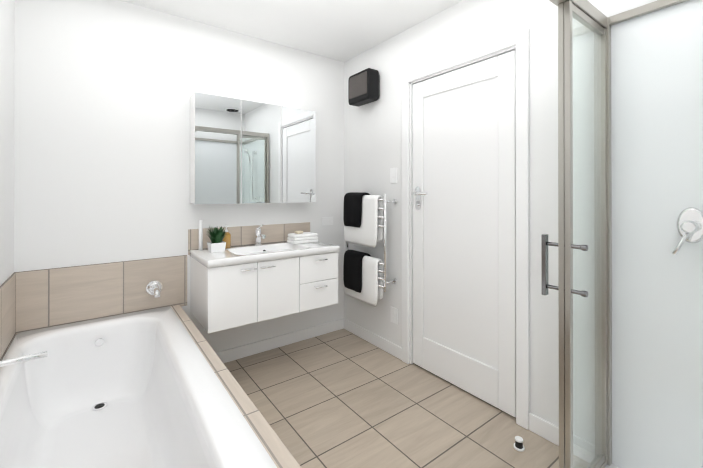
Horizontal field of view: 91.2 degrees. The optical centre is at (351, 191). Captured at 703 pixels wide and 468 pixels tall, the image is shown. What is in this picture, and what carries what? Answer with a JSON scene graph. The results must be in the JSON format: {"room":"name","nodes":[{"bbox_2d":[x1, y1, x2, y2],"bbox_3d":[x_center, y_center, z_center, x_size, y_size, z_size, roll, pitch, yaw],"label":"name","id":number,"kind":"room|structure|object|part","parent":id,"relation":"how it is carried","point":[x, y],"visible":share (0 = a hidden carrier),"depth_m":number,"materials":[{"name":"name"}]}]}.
{"room":"bathroom","nodes":[
{"label":"bathroom","id":0,"kind":"room"},
{"bbox_2d":[0,0,14,285],"bbox_3d":[-0.968,0.025,0.637,0.100,2.400,2.890,0,0,-37],"label":"wall","id":1,"kind":"structure","parent":0,"point":[7,29],"depth_m":1.68,"materials":[{"name":"white paint"}]},
{"bbox_2d":[0,272,15,360],"bbox_3d":[-1.229,0.597,1.078,0.008,0.340,1.851,0,0,-37],"label":"wall tile","id":2,"kind":"structure","parent":1,"relation":"attached to","point":[7,310],"depth_m":1.65,"materials":[{"name":"beige tile"}]},
{"bbox_2d":[0,351,47,366],"bbox_3d":[-1.090,0.567,1.075,0.210,0.080,0.080,0,0,-37],"label":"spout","id":3,"kind":"object","parent":2,"relation":"attached to","point":[16,360],"visible":1,"depth_m":1.10,"materials":[{"name":"silver metal"}]},
{"bbox_2d":[14,0,343,352],"bbox_3d":[-0.959,0.030,2.508,2.350,2.400,0.100,0,0,-37],"label":"wall","id":4,"kind":"structure","parent":0,"point":[104,90],"depth_m":2.15,"materials":[{"name":"white paint"}]},
{"bbox_2d":[16,255,186,333],"bbox_3d":[-1.449,0.599,2.073,0.844,0.340,0.008,0,0,-37],"label":"wall tile","id":5,"kind":"structure","parent":4,"relation":"attached to","point":[51,297],"depth_m":2.02,"materials":[{"name":"beige tile"}]},
{"bbox_2d":[146,280,162,297],"bbox_3d":[-1.218,0.614,2.144,0.092,0.092,0.153,0,0,-37],"label":"mixer tap","id":6,"kind":"object","parent":5,"relation":"attached to","point":[154,287],"visible":1,"depth_m":2.18,"materials":[{"name":"silver metal"}]},
{"bbox_2d":[188,222,309,254],"bbox_3d":[-0.727,0.345,2.611,0.945,0.172,0.008,0,0,-37],"label":"wall tiles","id":7,"kind":"structure","parent":4,"relation":"attached to","point":[242,235],"depth_m":2.58,"materials":[{"name":"beige tile"}]},
{"bbox_2d":[190,92,315,204],"bbox_3d":[-0.693,-0.278,2.551,0.905,0.728,0.148,0,0,-37],"label":"upper cabinet","id":8,"kind":"object","parent":4,"relation":"attached to","point":[245,152],"visible":1,"depth_m":2.44,"materials":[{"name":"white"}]},
{"bbox_2d":[190,225,339,332],"bbox_3d":[-0.588,0.530,2.419,0.918,0.580,0.483,0,0,-37],"label":"bathroom vanity","id":9,"kind":"object","parent":4,"relation":"attached to","point":[241,285],"visible":0.96,"depth_m":2.21,"materials":[{"name":"white painted wood"},{"name":"white ceramic"},{"name":"chrome"}]},
{"bbox_2d":[199,220,202,249],"bbox_3d":[-1.022,0.297,2.330,0.024,0.200,0.025,0,0,-37],"label":"candle","id":10,"kind":"object","parent":9,"relation":"on","point":[200,234],"visible":1,"depth_m":2.32,"materials":[{"name":"white wax"}]},
{"bbox_2d":[207,226,225,252],"bbox_3d":[-0.897,0.308,2.286,0.136,0.178,0.135,0,0,-37],"label":"plant pot","id":11,"kind":"object","parent":9,"relation":"on","point":[216,244],"visible":1,"depth_m":2.26,"materials":[{"name":"white ceramic"}]},
{"bbox_2d":[222,225,230,248],"bbox_3d":[-0.877,0.318,2.413,0.058,0.159,0.063,0,0,-37],"label":"soap bottle","id":12,"kind":"object","parent":9,"relation":"on","point":[227,238],"visible":0.67,"depth_m":2.40,"materials":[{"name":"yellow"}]},
{"bbox_2d":[254,225,265,244],"bbox_3d":[-0.670,0.320,2.530,0.054,0.158,0.142,0,0,-37],"label":"tap","id":13,"kind":"object","parent":9,"relation":"on","point":[258,235],"depth_m":2.54,"materials":[{"name":"silver metal"}]},
{"bbox_2d":[287,232,317,243],"bbox_3d":[-0.382,0.363,2.688,0.210,0.070,0.130,0,0,-37],"label":"folded towels","id":14,"kind":"object","parent":9,"relation":"on","point":[303,237],"visible":1,"depth_m":2.63,"materials":[{"name":"white fabric"}]},
{"bbox_2d":[216,318,343,362],"bbox_3d":[-0.605,1.187,2.695,1.355,0.088,0.016,0,0,-37],"label":"baseboard","id":15,"kind":"structure","parent":4,"relation":"attached to","point":[228,355],"depth_m":2.71,"materials":[{"name":"white wood"}]},
{"bbox_2d":[322,217,332,225],"bbox_3d":[-0.208,0.260,2.998,0.115,0.072,0.010,0,0,-37],"label":"switch plate","id":16,"kind":"object","parent":4,"relation":"attached to","point":[327,220],"visible":1,"depth_m":2.99,"materials":[{"name":"white plastic"}]},
{"bbox_2d":[121,0,462,61],"bbox_3d":[-0.066,-1.198,1.313,2.350,0.050,3.090,0,0,-37],"label":"ceiling","id":17,"kind":"structure","parent":0,"point":[343,30],"depth_m":2.33,"materials":[{"name":"white paint"}]},
{"bbox_2d":[224,329,588,467],"bbox_3d":[0.335,1.253,1.605,3.350,0.050,3.090,0,0,-37],"label":"floor","id":18,"kind":"structure","parent":0,"point":[342,398],"depth_m":1.90,"materials":[{"name":"tile"}]},
{"bbox_2d":[0,304,300,467],"bbox_3d":[-0.910,0.987,1.314,0.786,0.480,1.850,0,0,-37],"label":"bathtub","id":19,"kind":"object","parent":18,"relation":"on","point":[160,387],"visible":0.98,"depth_m":1.60,"materials":[{"name":"ceramic"}]},
{"bbox_2d":[514,436,524,451],"bbox_3d":[0.802,1.205,1.647,0.048,0.046,0.048,0,0,-37],"label":"door stop","id":20,"kind":"object","parent":18,"relation":"on","point":[518,445],"visible":1,"depth_m":1.63,"materials":[{"name":"white"}]},
{"bbox_2d":[541,0,702,467],"bbox_3d":[0.991,0.236,0.911,0.929,1.980,0.988,0,0,-37],"label":"shower","id":21,"kind":"object","parent":18,"relation":"on","point":[647,213],"visible":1,"depth_m":1.37,"materials":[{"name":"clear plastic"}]},
{"bbox_3d":[0.794,0.285,1.286,0.026,0.235,0.152,0,0,-37],"label":"handle","id":22,"kind":"part","parent":21,"relation":"part of","materials":[{"name":"silver metal"}]},
{"bbox_3d":[1.006,0.225,0.901,0.861,1.859,0.888,0,0,-37],"label":"glass","id":23,"kind":"part","parent":21,"relation":"part of","materials":[{"name":"glass"}]},
{"bbox_2d":[605,464,618,467],"bbox_3d":[1.020,1.201,0.892,0.896,0.050,0.921,0,0,-37],"label":"tray","id":24,"kind":"object","parent":21,"relation":"on","point":[606,465],"depth_m":1.47,"materials":[{"name":"white plastic"}]},
{"bbox_2d":[344,0,656,443],"bbox_3d":[0.837,0.029,1.981,0.100,2.400,2.890,0,0,-37],"label":"wall","id":25,"kind":"structure","parent":0,"point":[372,143],"depth_m":1.79,"materials":[{"name":"white paint"}]},
{"bbox_2d":[348,68,379,106],"bbox_3d":[0.099,-0.834,2.781,0.128,0.240,0.280,0,0,-37],"label":"heater","id":26,"kind":"object","parent":25,"relation":"attached to","point":[363,87],"visible":0.98,"depth_m":2.70,"materials":[{"name":"black plastic"}]},
{"bbox_2d":[343,192,396,305],"bbox_3d":[0.116,0.429,2.709,0.184,0.841,0.506,0,0,-37],"label":"towel rail","id":27,"kind":"object","parent":25,"relation":"attached to","point":[363,218],"visible":1,"depth_m":2.62,"materials":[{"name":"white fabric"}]},
{"bbox_2d":[344,318,401,359],"bbox_3d":[0.163,1.187,2.788,0.014,0.088,0.708,0,0,-37],"label":"baseboard","id":28,"kind":"structure","parent":25,"relation":"attached to","point":[393,349],"depth_m":2.75,"materials":[{"name":"white wood"}]},
{"bbox_2d":[390,168,396,182],"bbox_3d":[0.316,-0.119,2.588,0.010,0.115,0.072,0,0,-37],"label":"light switch","id":29,"kind":"object","parent":25,"relation":"attached to","point":[393,175],"visible":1,"depth_m":2.58,"materials":[{"name":"white plastic"}]},
{"bbox_2d":[391,307,397,323],"bbox_3d":[0.318,0.931,2.582,0.010,0.115,0.072,0,0,-37],"label":"electrical outlet plate","id":30,"kind":"object","parent":25,"relation":"attached to","point":[394,315],"visible":1,"depth_m":2.57,"materials":[{"name":"white plastic"}]},
{"bbox_2d":[412,50,515,416],"bbox_3d":[0.646,0.228,2.141,0.106,1.979,0.747,0,0,-37],"label":"door","id":31,"kind":"structure","parent":25,"relation":"in","point":[464,228],"depth_m":2.09,"materials":[{"name":"white wood"}]},
{"bbox_3d":[0.472,0.050,2.340,0.064,0.160,0.146,0,0,-37],"label":"handle","id":32,"kind":"part","parent":31,"relation":"part of","materials":[{"name":"silver metal"}]},
{"bbox_2d":[402,28,529,429],"bbox_3d":[0.683,0.193,2.169,0.122,2.073,0.911,0,0,-37],"label":"door frame","id":33,"kind":"structure","parent":25,"relation":"attached to","point":[519,40],"depth_m":1.81,"materials":[{"name":"white wood"}]},
{"bbox_2d":[529,413,594,462],"bbox_3d":[1.006,1.184,1.656,0.014,0.088,0.292,0,0,-37],"label":"baseboard","id":34,"kind":"structure","parent":25,"relation":"attached to","point":[545,429],"depth_m":1.69,"materials":[{"name":"white"}]}
]}

